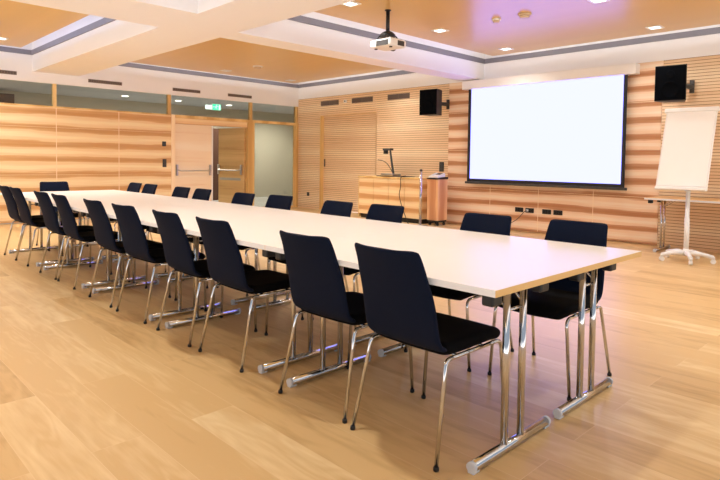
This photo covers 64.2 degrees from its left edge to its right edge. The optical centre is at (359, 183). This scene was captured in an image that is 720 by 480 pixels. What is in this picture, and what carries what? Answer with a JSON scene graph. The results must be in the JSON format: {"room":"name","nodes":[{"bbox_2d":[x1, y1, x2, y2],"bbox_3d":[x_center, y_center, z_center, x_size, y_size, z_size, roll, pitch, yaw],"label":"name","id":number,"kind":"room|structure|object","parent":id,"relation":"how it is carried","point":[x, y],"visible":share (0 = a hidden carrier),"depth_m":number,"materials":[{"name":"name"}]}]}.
{"room":"conference room","nodes":[
{"label":"conference room","id":0,"kind":"room"},
{"bbox_2d":[0,104,170,223],"bbox_3d":[-7.374,-0.327,9.163,9.185,2.110,0.083,-2,3,-44],"label":"wall","id":1,"kind":"structure","parent":0,"point":[84,149],"depth_m":11.05,"materials":[{"name":"brown wood"}]},
{"bbox_2d":[0,102,170,115],"bbox_3d":[-7.361,-1.394,9.120,9.185,0.025,0.100,-2,3,-44],"label":"trim","id":2,"kind":"structure","parent":1,"relation":"attached to","point":[0,102],"depth_m":11.03,"materials":[{"name":"brown wood"}]},
{"bbox_2d":[17,80,297,122],"bbox_3d":[-6.129,-1.648,10.318,12.630,0.418,0.090,-2,3,-44],"label":"window","id":3,"kind":"structure","parent":1,"relation":"in","point":[53,86],"depth_m":12.28,"materials":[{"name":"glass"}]},
{"bbox_2d":[171,114,174,195],"bbox_3d":[-4.061,-0.418,12.403,0.085,2.155,0.115,-2,3,-44],"label":"trim","id":4,"kind":"structure","parent":1,"relation":"attached to","point":[172,115],"depth_m":12.35,"materials":[{"name":"brown wood"}]},
{"bbox_2d":[0,90,293,196],"bbox_3d":[-7.652,-0.958,14.094,15.700,3.000,0.100,-2,3,-44],"label":"wall","id":5,"kind":"structure","parent":0,"point":[273,163],"depth_m":18.34,"materials":[{"name":"grey paint"}]},
{"bbox_2d":[0,93,13,102],"bbox_3d":[-8.474,-1.876,12.786,1.230,0.320,0.550,-2,3,-44],"label":"upper cabinet","id":6,"kind":"object","parent":5,"relation":"attached to","point":[4,98],"visible":0.55,"depth_m":12.91,"materials":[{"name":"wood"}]},
{"bbox_2d":[0,43,298,106],"bbox_3d":[-6.071,-2.242,10.350,12.780,0.767,0.100,-2,3,-44],"label":"ceiling","id":7,"kind":"structure","parent":5,"relation":"attached to","point":[132,79],"depth_m":12.07,"materials":[{"name":"white paint"}]},
{"bbox_2d":[0,70,16,74],"bbox_3d":[-6.357,-1.970,10.007,0.650,0.065,0.011,-2,3,-44],"label":"air vent","id":8,"kind":"object","parent":7,"relation":"attached to","point":[1,71],"visible":1,"depth_m":10.14,"materials":[{"name":"metal"}]},
{"bbox_2d":[88,79,121,85],"bbox_3d":[-5.020,-2.005,11.313,0.650,0.065,0.011,-2,3,-44],"label":"air vent","id":9,"kind":"object","parent":7,"relation":"attached to","point":[89,80],"visible":1,"depth_m":11.29,"materials":[{"name":"metal"}]},
{"bbox_2d":[173,88,199,92],"bbox_3d":[-3.782,-2.038,12.521,0.650,0.065,0.011,-2,3,-44],"label":"air vent","id":10,"kind":"object","parent":7,"relation":"attached to","point":[174,89],"visible":1,"depth_m":12.51,"materials":[{"name":"metal"}]},
{"bbox_2d":[228,93,251,98],"bbox_3d":[-2.816,-2.064,13.464,0.650,0.065,0.011,-2,3,-44],"label":"air vent","id":11,"kind":"object","parent":7,"relation":"attached to","point":[230,95],"visible":1,"depth_m":13.46,"materials":[{"name":"metal"}]},
{"bbox_2d":[229,94,250,97],"bbox_3d":[-2.814,-2.064,13.462,0.614,0.049,0.005,-2,3,-44],"label":"grille","id":12,"kind":"object","parent":11,"relation":"attached to","point":[231,95],"depth_m":13.45,"materials":[{"name":"metal"}]},
{"bbox_2d":[175,115,297,206],"bbox_3d":[-3.097,-0.466,13.881,3.360,2.155,0.991,-2,3,-44],"label":"door","id":13,"kind":"structure","parent":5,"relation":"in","point":[193,141],"depth_m":13.55,"materials":[{"name":"brown wood"}]},
{"bbox_2d":[291,126,294,206],"bbox_3d":[-2.140,-0.437,14.290,1.240,2.090,0.040,-2,3,-44],"label":"door frame","id":14,"kind":"structure","parent":13,"relation":"attached to","point":[292,205],"depth_m":14.69,"materials":[{"name":"brown wood"}]},
{"bbox_2d":[0,197,719,479],"bbox_3d":[-1.175,0.959,7.513,15.700,0.120,18.500,-2,3,-44],"label":"floor","id":15,"kind":"structure","parent":0,"point":[90,390],"depth_m":3.05,"materials":[{"name":"brown wood"}]},
{"bbox_2d":[0,185,61,258],"bbox_3d":[-4.038,0.445,7.029,0.500,0.869,0.665,3,3,45],"label":"chair","id":16,"kind":"object","parent":15,"relation":"on","point":[12,208],"visible":0.56,"depth_m":6.80,"materials":[{"name":"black fabric"}]},
{"bbox_2d":[9,187,76,265],"bbox_3d":[-3.683,0.465,6.665,0.665,0.869,0.500,-2,3,-44],"label":"chair","id":17,"kind":"object","parent":15,"relation":"on","point":[24,212],"visible":0.77,"depth_m":6.44,"materials":[{"name":"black fabric"}]},
{"bbox_2d":[0,191,96,266],"bbox_3d":[-3.776,0.508,6.950,0.708,0.757,1.435,-2,3,-44],"label":"conference table","id":18,"kind":"object","parent":15,"relation":"on","point":[29,196],"visible":0.56,"depth_m":6.76,"materials":[{"name":"white laminate"}]},
{"bbox_2d":[36,181,86,249],"bbox_3d":[-4.090,0.412,7.835,0.500,0.869,0.665,-2,3,-44],"label":"chair","id":19,"kind":"object","parent":15,"relation":"on","point":[63,185],"visible":0.27,"depth_m":7.97,"materials":[{"name":"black fabric"}]},
{"bbox_2d":[33,191,106,279],"bbox_3d":[-3.018,0.502,5.986,0.500,0.869,0.665,3,3,45],"label":"chair","id":20,"kind":"object","parent":15,"relation":"on","point":[50,217],"visible":0.75,"depth_m":5.77,"materials":[{"name":"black fabric"}]},
{"bbox_2d":[51,193,129,289],"bbox_3d":[-2.622,0.523,5.580,0.665,0.869,0.500,-1,3,-43],"label":"chair","id":21,"kind":"object","parent":15,"relation":"on","point":[68,220],"visible":0.72,"depth_m":5.37,"materials":[{"name":"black fabric"}]},
{"bbox_2d":[33,197,151,288],"bbox_3d":[-2.773,0.563,5.924,0.708,0.757,1.435,-2,3,-44],"label":"conference table","id":22,"kind":"object","parent":15,"relation":"on","point":[75,203],"visible":0.62,"depth_m":5.78,"materials":[{"name":"white laminate"}]},
{"bbox_2d":[63,190,154,259],"bbox_3d":[-3.270,0.495,7.444,0.708,0.757,1.435,-2,3,-44],"label":"conference table","id":23,"kind":"object","parent":15,"relation":"on","point":[99,193],"visible":0.31,"depth_m":7.38,"materials":[{"name":"white laminate"}]},
{"bbox_2d":[87,182,141,250],"bbox_3d":[-3.328,0.423,7.809,0.500,0.869,0.665,3,3,45],"label":"chair","id":24,"kind":"object","parent":15,"relation":"on","point":[133,187],"visible":0.14,"depth_m":7.99,"materials":[{"name":"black fabric"}]},
{"bbox_2d":[83,198,170,307],"bbox_3d":[-2.024,0.556,4.968,0.665,0.869,0.500,-2,3,-44],"label":"chair","id":25,"kind":"object","parent":15,"relation":"on","point":[103,231],"visible":0.8,"depth_m":4.75,"materials":[{"name":"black fabric"}]},
{"bbox_2d":[100,184,157,253],"bbox_3d":[-2.985,0.443,7.444,0.665,0.869,0.500,-2,3,-44],"label":"chair","id":26,"kind":"object","parent":15,"relation":"on","point":[148,188],"visible":0.27,"depth_m":7.57,"materials":[{"name":"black fabric"}]},
{"bbox_2d":[79,205,233,320],"bbox_3d":[-1.770,0.619,4.898,0.708,0.757,1.435,-2,3,-44],"label":"conference table","id":27,"kind":"object","parent":15,"relation":"on","point":[145,213],"visible":0.55,"depth_m":4.74,"materials":[{"name":"white laminate"}]},
{"bbox_2d":[111,203,206,323],"bbox_3d":[-1.593,0.580,4.527,0.500,0.869,0.665,3,3,44],"label":"chair","id":28,"kind":"object","parent":15,"relation":"on","point":[134,239],"visible":0.77,"depth_m":4.32,"materials":[{"name":"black fabric"}]},
{"bbox_2d":[104,195,214,277],"bbox_3d":[-2.267,0.550,6.418,0.708,0.757,1.435,-2,3,-44],"label":"conference table","id":29,"kind":"object","parent":15,"relation":"on","point":[148,199],"visible":0.32,"depth_m":6.32,"materials":[{"name":"white laminate"}]},
{"bbox_2d":[129,187,190,257],"bbox_3d":[-2.361,0.477,6.792,0.500,0.869,0.665,3,3,45],"label":"chair","id":30,"kind":"object","parent":15,"relation":"on","point":[183,192],"visible":0.21,"depth_m":6.96,"materials":[{"name":"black fabric"}]},
{"bbox_2d":[146,188,211,271],"bbox_3d":[-2.013,0.497,6.429,0.665,0.869,0.500,-1,3,-43],"label":"chair","id":31,"kind":"object","parent":15,"relation":"on","point":[200,194],"visible":0.29,"depth_m":6.58,"materials":[{"name":"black fabric"}]},
{"bbox_2d":[152,209,257,346],"bbox_3d":[-1.099,0.607,4.022,0.665,0.869,0.500,-1,3,-43],"label":"chair","id":32,"kind":"object","parent":15,"relation":"on","point":[176,245],"visible":0.8,"depth_m":3.81,"materials":[{"name":"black fabric"}]},
{"bbox_2d":[213,128,218,199],"bbox_3d":[-4.303,-0.583,17.024,0.930,2.100,0.380,-2,3,-44],"label":"door","id":33,"kind":"structure","parent":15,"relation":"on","point":[215,131],"depth_m":16.83,"materials":[{"name":"brown wood"}]},
{"bbox_2d":[182,192,254,288],"bbox_3d":[-1.397,0.533,5.741,0.665,0.869,0.500,-2,3,-44],"label":"chair","id":34,"kind":"object","parent":15,"relation":"on","point":[238,198],"visible":0.35,"depth_m":5.88,"materials":[{"name":"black fabric"}]},
{"bbox_2d":[159,202,300,304],"bbox_3d":[-1.264,0.605,5.392,0.708,0.757,1.435,-2,3,-44],"label":"conference table","id":35,"kind":"object","parent":15,"relation":"on","point":[222,208],"visible":0.38,"depth_m":5.22,"materials":[{"name":"white laminate"}]},
{"bbox_2d":[196,216,307,372],"bbox_3d":[-0.679,0.630,3.593,0.665,0.869,0.500,-2,3,-44],"label":"chair","id":36,"kind":"object","parent":15,"relation":"on","point":[223,255],"visible":0.91,"depth_m":3.41,"materials":[{"name":"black fabric"}]},
{"bbox_2d":[149,216,357,373],"bbox_3d":[-0.767,0.674,3.872,0.708,0.757,1.435,-2,3,-44],"label":"conference table","id":37,"kind":"object","parent":15,"relation":"on","point":[248,232],"visible":0.49,"depth_m":3.67,"materials":[{"name":"white laminate"}]},
{"bbox_2d":[216,195,292,296],"bbox_3d":[-0.975,0.551,5.439,0.500,0.869,0.665,3,3,44],"label":"chair","id":38,"kind":"object","parent":15,"relation":"on","point":[284,202],"visible":0.22,"depth_m":5.60,"materials":[{"name":"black fabric"}]},
{"bbox_2d":[268,200,352,319],"bbox_3d":[-0.393,0.588,4.722,0.665,0.869,0.500,-1,3,-43],"label":"chair","id":39,"kind":"object","parent":15,"relation":"on","point":[337,208],"visible":0.23,"depth_m":4.86,"materials":[{"name":"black fabric"}]},
{"bbox_2d":[235,212,429,345],"bbox_3d":[-0.260,0.660,4.366,0.708,0.757,1.435,-2,3,-44],"label":"conference table","id":40,"kind":"object","parent":15,"relation":"on","point":[358,226],"visible":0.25,"depth_m":4.29,"materials":[{"name":"white laminate"}]},
{"bbox_2d":[278,230,413,423],"bbox_3d":[-0.084,0.663,2.977,0.500,0.869,0.665,3,3,44],"label":"chair","id":41,"kind":"object","parent":15,"relation":"on","point":[317,286],"visible":0.8,"depth_m":2.77,"materials":[{"name":"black fabric"}]},
{"bbox_2d":[313,204,403,328],"bbox_3d":[0.009,0.607,4.383,0.665,0.869,0.500,-2,3,-44],"label":"chair","id":42,"kind":"object","parent":15,"relation":"on","point":[380,212],"visible":0.3,"depth_m":4.54,"materials":[{"name":"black fabric"}]},
{"bbox_2d":[358,175,434,223],"bbox_3d":[0.772,0.297,11.908,0.570,0.895,1.770,-2,3,-44],"label":"base cabinet","id":43,"kind":"object","parent":15,"relation":"on","point":[372,189],"visible":0.67,"depth_m":11.59,"materials":[{"name":"brown wood"}]},
{"bbox_2d":[382,176,414,176],"bbox_3d":[0.736,-0.159,11.911,0.420,0.014,0.700,-2,3,-44],"label":"desk mat","id":44,"kind":"object","parent":43,"relation":"on","point":[382,176],"visible":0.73,"depth_m":11.70,"materials":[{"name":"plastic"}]},
{"bbox_2d":[380,148,400,175],"bbox_3d":[0.573,-0.453,11.912,0.260,0.571,0.531,-2,3,-44],"label":"camera","id":45,"kind":"object","parent":44,"relation":"on","point":[385,150],"visible":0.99,"depth_m":11.84,"materials":[{"name":"metal"}]},
{"bbox_2d":[399,175,408,223],"bbox_3d":[0.859,0.301,11.444,0.170,0.928,0.569,1,2,-2],"label":"cable","id":46,"kind":"object","parent":43,"relation":"on","point":[405,175],"visible":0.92,"depth_m":11.39,"materials":[{"name":"black plastic"}]},
{"bbox_2d":[419,169,427,225],"bbox_3d":[1.142,0.257,10.805,0.300,1.075,0.300,-2,3,-44],"label":"pole stand","id":47,"kind":"object","parent":15,"relation":"on","point":[421,170],"visible":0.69,"depth_m":10.79,"materials":[{"name":"silver metal"}]},
{"bbox_2d":[265,235,582,474],"bbox_3d":[0.236,0.729,2.846,0.708,0.757,1.435,-2,3,-44],"label":"conference table","id":48,"kind":"object","parent":15,"relation":"on","point":[491,276],"visible":0.86,"depth_m":2.48,"materials":[{"name":"white laminate"}]},
{"bbox_2d":[350,243,501,471],"bbox_3d":[0.299,0.685,2.572,0.665,0.869,0.500,-2,3,-44],"label":"chair","id":49,"kind":"object","parent":15,"relation":"on","point":[399,304],"visible":0.97,"depth_m":2.39,"materials":[{"name":"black fabric"}]},
{"bbox_2d":[427,177,447,225],"bbox_3d":[1.479,0.325,11.012,0.320,0.929,0.270,-2,3,-44],"label":"lectern","id":50,"kind":"object","parent":15,"relation":"on","point":[437,188],"visible":1,"depth_m":10.91,"materials":[{"name":"brown wood"}]},
{"bbox_2d":[428,173,444,177],"bbox_3d":[1.470,-0.165,10.977,0.232,0.091,0.220,-2,3,-44],"label":"phone","id":51,"kind":"object","parent":50,"relation":"on","point":[435,175],"visible":1,"depth_m":10.94,"materials":[{"name":"white plastic"}]},
{"bbox_2d":[404,212,513,371],"bbox_3d":[0.664,0.644,3.692,0.500,0.869,0.665,3,3,44],"label":"chair","id":52,"kind":"object","parent":15,"relation":"on","point":[475,222],"visible":0.34,"depth_m":3.78,"materials":[{"name":"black fabric"}]},
{"bbox_2d":[360,227,641,419],"bbox_3d":[0.743,0.716,3.340,0.708,0.757,1.435,-2,3,-44],"label":"conference table","id":53,"kind":"object","parent":15,"relation":"on","point":[591,258],"visible":0.73,"depth_m":2.99,"materials":[{"name":"white laminate"}]},
{"bbox_2d":[488,219,611,400],"bbox_3d":[1.117,0.666,3.300,0.665,0.869,0.500,-2,3,-44],"label":"chair","id":54,"kind":"object","parent":15,"relation":"on","point":[561,300],"visible":0.65,"depth_m":3.28,"materials":[{"name":"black fabric"}]},
{"bbox_2d":[644,196,719,251],"bbox_3d":[4.713,0.588,7.750,0.708,0.757,1.435,-2,3,-44],"label":"conference table","id":55,"kind":"object","parent":15,"relation":"on","point":[661,199],"visible":1,"depth_m":8.09,"materials":[{"name":"white laminate"}]},
{"bbox_2d":[655,106,719,264],"bbox_3d":[4.131,0.000,7.252,0.631,1.958,0.703,-2,3,-44],"label":"flip chart","id":56,"kind":"object","parent":15,"relation":"on","point":[689,133],"visible":1,"depth_m":7.25,"materials":[{"name":"white paper"}]},
{"bbox_2d":[655,186,705,191],"bbox_3d":[4.003,0.061,7.181,0.048,0.041,0.580,-2,3,-44],"label":"tray","id":57,"kind":"object","parent":56,"relation":"on","point":[684,188],"depth_m":7.15,"materials":[{"name":"white plastic"}]},
{"bbox_2d":[0,0,719,113],"bbox_3d":[-1.133,-2.199,7.384,15.700,0.720,18.500,-2,3,-44],"label":"ceiling","id":58,"kind":"structure","parent":0,"point":[298,40],"depth_m":8.13,"materials":[{"name":"white paint"}]},
{"bbox_2d":[205,100,220,110],"bbox_3d":[-3.728,-2.021,14.575,0.425,0.290,0.064,-2,3,-44],"label":"exit sign","id":59,"kind":"object","parent":58,"relation":"hanging from","point":[217,107],"visible":0.99,"depth_m":14.58,"materials":[{"name":"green plastic"}]},
{"bbox_2d":[253,65,262,68],"bbox_3d":[-2.067,-2.357,11.586,0.200,0.052,0.200,-2,3,-44],"label":"smoke detector","id":60,"kind":"object","parent":58,"relation":"attached to","point":[254,66],"visible":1,"depth_m":11.52,"materials":[{"name":"white plastic"}]},
{"bbox_2d":[340,1,361,6],"bbox_3d":[-0.114,-2.158,6.871,0.190,0.012,0.190,-2,3,-44],"label":"recessed light","id":61,"kind":"object","parent":58,"relation":"in","point":[352,3],"visible":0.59,"depth_m":6.88,"materials":[{"name":"white plastic"}]},
{"bbox_2d":[370,9,405,50],"bbox_3d":[0.361,-1.926,7.165,0.329,0.487,0.363,-2,3,-44],"label":"ceiling projector","id":62,"kind":"object","parent":58,"relation":"hanging from","point":[390,42],"visible":1,"depth_m":7.10,"materials":[{"name":"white plastic"}]},
{"bbox_2d":[398,40,403,45],"bbox_3d":[0.505,-1.733,7.065,0.120,0.060,0.006,-2,3,-44],"label":"vent","id":63,"kind":"object","parent":62,"relation":"attached to","point":[400,42],"depth_m":7.06,"materials":[{"name":"grey plastic"}]},
{"bbox_2d":[431,28,448,32],"bbox_3d":[1.146,-2.196,8.214,0.190,0.012,0.190,-2,3,-44],"label":"recessed light","id":64,"kind":"object","parent":58,"relation":"in","point":[440,30],"visible":1,"depth_m":8.21,"materials":[{"name":"white plastic"}]},
{"bbox_2d":[492,18,500,23],"bbox_3d":[1.788,-2.139,7.529,0.120,0.052,0.120,-2,3,-44],"label":"smoke detector","id":65,"kind":"object","parent":58,"relation":"attached to","point":[495,20],"visible":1,"depth_m":7.49,"materials":[{"name":"white plastic"}]},
{"bbox_2d":[498,47,512,50],"bbox_3d":[2.413,-2.231,9.478,0.190,0.012,0.190,-2,3,-44],"label":"recessed light","id":66,"kind":"object","parent":58,"relation":"in","point":[505,48],"visible":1,"depth_m":9.46,"materials":[{"name":"white plastic"}]},
{"bbox_2d":[518,12,531,18],"bbox_3d":[2.082,-2.124,7.257,0.170,0.052,0.170,-2,3,-44],"label":"smoke detector","id":67,"kind":"object","parent":58,"relation":"attached to","point":[524,15],"visible":1,"depth_m":7.21,"materials":[{"name":"beige plastic"}]},
{"bbox_2d":[587,0,609,3],"bbox_3d":[2.739,-2.108,6.585,0.190,0.012,0.190,-2,3,-44],"label":"recessed light","id":68,"kind":"object","parent":58,"relation":"in","point":[591,1],"visible":1,"depth_m":6.62,"materials":[{"name":"white plastic"}]},
{"bbox_2d":[645,25,664,29],"bbox_3d":[4.041,-2.143,7.856,0.190,0.012,0.190,-2,3,-44],"label":"recessed light","id":69,"kind":"object","parent":58,"relation":"in","point":[655,26],"visible":1,"depth_m":7.85,"materials":[{"name":"white plastic"}]},
{"bbox_2d":[298,55,719,252],"bbox_3d":[3.575,-0.501,9.540,0.177,2.757,14.870,-2,3,-44],"label":"wall","id":70,"kind":"structure","parent":0,"point":[417,141],"depth_m":9.93,"materials":[{"name":"brown wood"}]},
{"bbox_2d":[321,100,338,105],"bbox_3d":[-0.732,-1.950,13.816,0.011,0.115,0.650,-2,3,-44],"label":"air vent","id":71,"kind":"object","parent":70,"relation":"in","point":[332,102],"visible":1,"depth_m":13.80,"materials":[{"name":"metal"}]},
{"bbox_2d":[319,112,375,212],"bbox_3d":[-0.271,-0.485,13.492,0.149,2.300,1.910,-2,3,-44],"label":"door","id":72,"kind":"structure","parent":70,"relation":"in","point":[347,141],"depth_m":13.59,"materials":[{"name":"brown wood"}]},
{"bbox_2d":[352,96,372,102],"bbox_3d":[0.047,-1.907,13.019,0.011,0.115,0.680,-2,3,-44],"label":"air vent","id":73,"kind":"object","parent":70,"relation":"in","point":[362,99],"visible":1,"depth_m":13.00,"materials":[{"name":"metal"}]},
{"bbox_2d":[388,93,409,99],"bbox_3d":[0.819,-1.865,12.229,0.011,0.115,0.630,-2,3,-44],"label":"air vent","id":74,"kind":"object","parent":70,"relation":"in","point":[402,95],"visible":1,"depth_m":12.20,"materials":[{"name":"metal"}]},
{"bbox_2d":[419,89,449,115],"bbox_3d":[1.480,-1.560,11.102,0.390,0.480,0.635,3,3,40],"label":"loudspeaker","id":75,"kind":"object","parent":70,"relation":"attached to","point":[431,103],"visible":1,"depth_m":10.87,"materials":[{"name":"black plastic"}]},
{"bbox_2d":[419,89,436,114],"bbox_3d":[1.287,-1.553,10.870,0.376,0.464,0.016,3,3,40],"label":"grille","id":76,"kind":"object","parent":75,"relation":"attached to","point":[428,97],"depth_m":10.85,"materials":[{"name":"fabric"}]},
{"bbox_2d":[439,162,443,171],"bbox_3d":[1.625,-0.341,11.441,0.017,0.190,0.110,-2,3,-44],"label":"control panel","id":77,"kind":"object","parent":70,"relation":"attached to","point":[441,164],"visible":1,"depth_m":11.43,"materials":[{"name":"black plastic"}]},
{"bbox_2d":[298,24,719,99],"bbox_3d":[3.607,-2.170,9.481,0.150,0.583,14.870,-2,3,-44],"label":"ceiling","id":78,"kind":"structure","parent":70,"relation":"attached to","point":[705,45],"depth_m":9.65,"materials":[{"name":"white paint"}]},
{"bbox_2d":[515,207,522,211],"bbox_3d":[2.827,0.457,10.196,0.018,0.080,0.160,-2,3,-44],"label":"wall socket","id":79,"kind":"object","parent":70,"relation":"attached to","point":[517,209],"visible":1,"depth_m":10.20,"materials":[{"name":"black plastic"}]},
{"bbox_2d":[525,208,533,212],"bbox_3d":[2.970,0.465,10.049,0.018,0.080,0.160,-2,3,-44],"label":"wall socket","id":80,"kind":"object","parent":70,"relation":"attached to","point":[530,210],"visible":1,"depth_m":10.03,"materials":[{"name":"black plastic"}]},
{"bbox_2d":[542,209,550,213],"bbox_3d":[3.194,0.477,9.821,0.018,0.080,0.160,-2,3,-44],"label":"wall socket","id":81,"kind":"object","parent":70,"relation":"attached to","point":[544,211],"visible":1,"depth_m":9.82,"materials":[{"name":"black plastic"}]},
{"bbox_2d":[462,63,639,190],"bbox_3d":[3.074,-0.916,9.796,0.170,1.923,3.150,-2,3,-44],"label":"projection screen","id":82,"kind":"object","parent":70,"relation":"attached to","point":[565,128],"visible":1,"depth_m":9.62,"materials":[{"name":"white plastic"}]},
{"bbox_2d":[553,210,562,214],"bbox_3d":[3.337,0.485,9.674,0.018,0.080,0.160,-2,3,-44],"label":"wall socket","id":83,"kind":"object","parent":70,"relation":"attached to","point":[555,212],"visible":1,"depth_m":9.67,"materials":[{"name":"black plastic"}]},
{"bbox_2d":[654,64,694,102],"bbox_3d":[4.431,-1.387,8.064,0.390,0.480,0.648,3,3,40],"label":"loudspeaker","id":84,"kind":"object","parent":70,"relation":"attached to","point":[671,85],"visible":1,"depth_m":7.83,"materials":[{"name":"black plastic"}]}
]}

